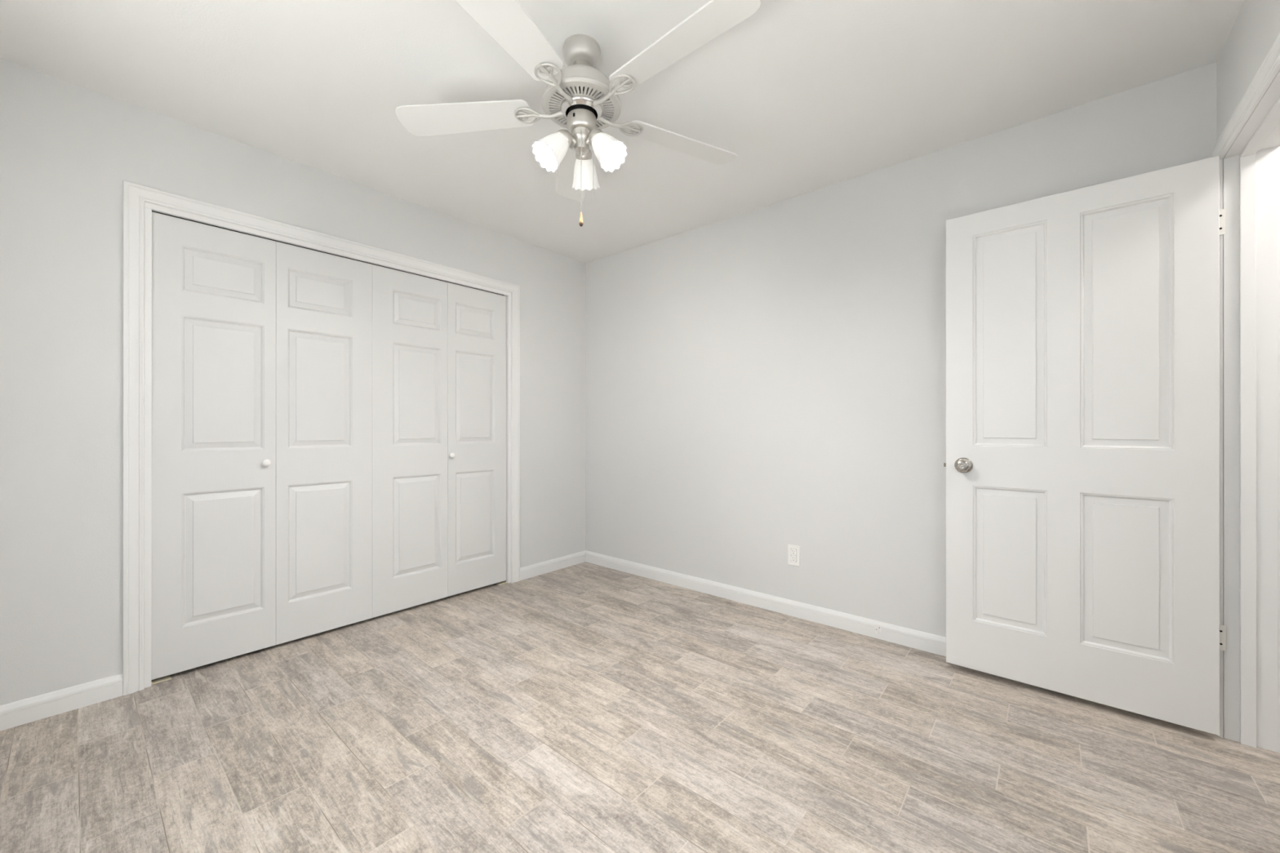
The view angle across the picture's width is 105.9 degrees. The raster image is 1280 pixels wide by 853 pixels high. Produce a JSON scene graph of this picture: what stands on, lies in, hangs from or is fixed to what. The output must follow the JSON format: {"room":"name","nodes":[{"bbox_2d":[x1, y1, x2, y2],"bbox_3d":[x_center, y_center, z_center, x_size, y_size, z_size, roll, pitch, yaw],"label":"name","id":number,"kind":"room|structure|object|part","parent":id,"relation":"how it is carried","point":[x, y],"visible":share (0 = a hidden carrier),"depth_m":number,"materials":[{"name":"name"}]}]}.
{"room":"empty bedroom","nodes":[
{"label":"empty bedroom","id":0,"kind":"room"},
{"bbox_2d":[0,57,585,705],"bbox_3d":[-1.511,-0.118,2.797,0.115,2.440,3.150,0,0,40],"label":"wall","id":1,"kind":"structure","parent":0,"point":[68,150],"depth_m":1.94,"materials":[{"name":"grey paint"}]},
{"bbox_2d":[0,673,122,731],"bbox_3d":[-2.303,1.057,1.769,0.012,0.088,0.560,0,0,40],"label":"baseboard","id":2,"kind":"structure","parent":1,"relation":"attached to","point":[19,713],"depth_m":1.85,"materials":[{"name":"white paint"}]},
{"bbox_2d":[151,211,372,679],"bbox_3d":[-1.801,0.083,2.400,0.064,2.001,0.881,0,0,40],"label":"door","id":3,"kind":"structure","parent":1,"relation":"in","point":[262,348],"depth_m":2.32,"materials":[{"name":"white paint"}]},
{"bbox_3d":[-1.819,0.176,2.354,0.032,0.035,0.035,0,0,40],"label":"knob","id":4,"kind":"part","parent":3,"relation":"part of","materials":[{"name":"white plastic"}]},
{"bbox_2d":[122,180,519,695],"bbox_3d":[-1.535,0.047,2.756,0.132,2.109,1.938,0,0,40],"label":"door frame","id":5,"kind":"structure","parent":1,"relation":"attached to","point":[139,202],"depth_m":2.04,"materials":[{"name":"white paint"}]},
{"bbox_2d":[372,264,506,617],"bbox_3d":[-1.229,0.083,3.071,0.064,2.001,0.881,0,0,40],"label":"door","id":6,"kind":"structure","parent":1,"relation":"in","point":[439,347],"depth_m":3.01,"materials":[{"name":"white paint"}]},
{"bbox_3d":[-1.200,0.183,3.080,0.032,0.035,0.035,0,0,40],"label":"knob","id":7,"kind":"part","parent":6,"relation":"part of","materials":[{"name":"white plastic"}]},
{"bbox_2d":[520,551,585,580],"bbox_3d":[-0.652,1.058,3.705,0.012,0.088,0.652,0,0,40],"label":"baseboard","id":8,"kind":"structure","parent":1,"relation":"attached to","point":[537,569],"depth_m":3.67,"materials":[{"name":"white paint"}]},
{"bbox_2d":[0,0,1244,262],"bbox_3d":[0.363,-1.379,1.979,5.400,0.080,4.565,0,0,40],"label":"ceiling","id":9,"kind":"structure","parent":0,"point":[807,95],"depth_m":1.88,"materials":[{"name":"white paint"}]},
{"bbox_2d":[395,0,760,226],"bbox_3d":[-0.160,-1.016,1.741,1.256,0.646,1.314,0,0,-30],"label":"ceiling fan","id":10,"kind":"object","parent":9,"relation":"hanging from","point":[580,98],"visible":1,"depth_m":1.66,"materials":[{"name":"white metal"}]},
{"bbox_3d":[-0.633,-1.126,1.768,0.505,0.032,0.136,0,0,5],"label":"fan blade","id":11,"kind":"part","parent":10,"relation":"part of","materials":[{"name":"white wood"}]},
{"bbox_3d":[-0.379,-1.126,1.321,0.136,0.032,0.505,0,0,26],"label":"fan blade","id":12,"kind":"part","parent":10,"relation":"part of","materials":[{"name":"white wood"}]},
{"bbox_3d":[-0.359,-1.114,1.743,0.184,0.026,0.085,0,0,-7],"label":"blade arm","id":13,"kind":"part","parent":10,"relation":"part of","materials":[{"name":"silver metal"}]},
{"bbox_3d":[-0.296,-0.961,1.667,0.045,0.078,0.069,0,0,40],"label":"light bulb","id":14,"kind":"part","parent":10,"relation":"part of","materials":[{"name":"white glass"}]},
{"bbox_3d":[-0.312,-0.947,1.661,0.106,0.129,0.126,0,0,40],"label":"lamp shade","id":15,"kind":"part","parent":10,"relation":"part of","materials":[{"name":"white glass"}]},
{"bbox_3d":[-0.261,-1.114,1.569,0.091,0.026,0.183,0,0,40],"label":"blade arm","id":16,"kind":"part","parent":10,"relation":"part of","materials":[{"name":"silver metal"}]},
{"bbox_3d":[-0.226,-1.114,1.868,0.085,0.026,0.184,0,0,-25],"label":"blade arm","id":17,"kind":"part","parent":10,"relation":"part of","materials":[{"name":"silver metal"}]},
{"bbox_3d":[-0.298,-1.126,2.134,0.136,0.032,0.505,0,0,-10],"label":"fan blade","id":18,"kind":"part","parent":10,"relation":"part of","materials":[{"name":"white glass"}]},
{"bbox_3d":[-0.207,-1.131,1.714,0.271,0.011,0.271,0,0,40],"label":"vent plate","id":19,"kind":"part","parent":10,"relation":"part of","materials":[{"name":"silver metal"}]},
{"bbox_3d":[-0.205,-0.885,1.678,0.003,0.296,0.012,0,0,-22],"label":"pull chain","id":20,"kind":"part","parent":10,"relation":"part of","materials":[{"name":"silver metal"}]},
{"bbox_3d":[-0.208,-0.947,1.835,0.116,0.129,0.120,0,0,40],"label":"lamp shade","id":21,"kind":"part","parent":10,"relation":"part of","materials":[{"name":"white glass"}]},
{"bbox_3d":[-0.119,-0.961,1.666,0.070,0.078,0.044,0,0,40],"label":"light bulb","id":22,"kind":"part","parent":10,"relation":"part of","materials":[{"name":"white glass"}]},
{"bbox_3d":[-0.105,-0.947,1.660,0.127,0.129,0.108,0,0,40],"label":"lamp shade","id":23,"kind":"part","parent":10,"relation":"part of","materials":[{"name":"white glass"}]},
{"bbox_3d":[-0.096,-1.114,1.610,0.186,0.026,0.084,0,0,40],"label":"blade arm","id":24,"kind":"part","parent":10,"relation":"part of","materials":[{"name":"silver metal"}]},
{"bbox_3d":[-0.066,-1.114,1.780,0.184,0.026,0.085,0,0,-43],"label":"blade arm","id":25,"kind":"part","parent":10,"relation":"part of","materials":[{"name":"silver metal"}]},
{"bbox_3d":[0.170,-1.126,1.921,0.505,0.032,0.136,0,0,-31],"label":"fan blade","id":26,"kind":"part","parent":10,"relation":"part of","materials":[{"name":"white wood"}]},
{"bbox_3d":[0.107,-1.126,1.420,0.505,0.032,0.138,0,0,40],"label":"fan blade","id":27,"kind":"part","parent":10,"relation":"part of","materials":[{"name":"white wood"}]},
{"bbox_2d":[0,561,1279,852],"bbox_3d":[0.363,1.131,1.977,5.400,0.060,4.565,0,0,40],"label":"floor","id":28,"kind":"structure","parent":0,"point":[584,707],"depth_m":1.65,"materials":[{"name":"grey laminate"}]},
{"bbox_2d":[151,675,171,684],"bbox_3d":[-2.077,1.095,2.096,0.036,0.012,0.061,0,0,40],"label":"pivot bracket","id":29,"kind":"object","parent":28,"relation":"on","point":[157,681],"visible":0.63,"depth_m":2.09,"materials":[{"name":"silver metal"}]},
{"bbox_2d":[496,580,506,585],"bbox_3d":[-0.971,1.096,3.394,0.036,0.012,0.061,0,0,40],"label":"pivot bracket","id":30,"kind":"object","parent":28,"relation":"on","point":[504,581],"visible":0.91,"depth_m":3.39,"materials":[{"name":"silver metal"}]},
{"bbox_2d":[585,62,1216,637],"bbox_3d":[0.568,-0.118,3.169,4.167,2.440,0.115,0,0,40],"label":"wall","id":31,"kind":"structure","parent":0,"point":[763,380],"depth_m":2.74,"materials":[{"name":"grey paint"}]},
{"bbox_2d":[585,550,946,656],"bbox_3d":[0.831,1.058,2.861,3.367,0.088,0.012,0,0,40],"label":"baseboard","id":32,"kind":"structure","parent":31,"relation":"attached to","point":[922,641],"depth_m":2.83,"materials":[{"name":"white paint"}]},
{"bbox_2d":[787,544,799,566],"bbox_3d":[0.894,0.749,2.811,0.072,0.119,0.007,0,0,40],"label":"wall outlet","id":33,"kind":"object","parent":31,"relation":"attached to","point":[792,560],"visible":1,"depth_m":2.81,"materials":[{"name":"white plastic"}]},
{"bbox_2d":[791,555,796,561],"bbox_3d":[0.894,0.769,2.811,0.034,0.033,0.007,0,0,40],"label":"receptacle","id":34,"kind":"object","parent":33,"relation":"attached to","point":[793,558],"depth_m":2.81,"materials":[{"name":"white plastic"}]},
{"bbox_2d":[791,548,796,555],"bbox_3d":[0.894,0.729,2.811,0.034,0.033,0.007,0,0,40],"label":"receptacle","id":35,"kind":"object","parent":33,"relation":"attached to","point":[793,551],"depth_m":2.81,"materials":[{"name":"white plastic"}]},
{"bbox_2d":[1216,0,1279,142],"bbox_3d":[1.178,-0.120,0.580,0.120,2.440,3.265,0,0,40],"label":"wall","id":36,"kind":"structure","parent":0,"point":[1255,28],"depth_m":1.53,"materials":[{"name":"grey paint"}]},
{"bbox_2d":[943,155,1226,735],"bbox_3d":[1.719,0.066,1.952,0.841,2.016,0.155,0,0,40],"label":"door","id":37,"kind":"structure","parent":36,"relation":"in","point":[1082,464],"depth_m":1.89,"materials":[{"name":"white paint"}]},
{"bbox_3d":[1.418,0.173,2.128,0.054,0.054,0.031,0,0,40],"label":"knob","id":38,"kind":"part","parent":37,"relation":"part of","materials":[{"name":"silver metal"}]},
{"bbox_2d":[1211,33,1279,753],"bbox_3d":[1.841,0.046,1.358,0.154,2.110,0.946,0,0,40],"label":"door frame","id":39,"kind":"structure","parent":36,"relation":"attached to","point":[1248,147],"depth_m":1.66,"materials":[{"name":"white paint"}]},
{"bbox_3d":[1.893,0.046,1.314,0.017,2.110,0.946,0,0,40],"label":"hall casing","id":40,"kind":"part","parent":39,"relation":"part of","materials":[{"name":"white paint"}]}
]}

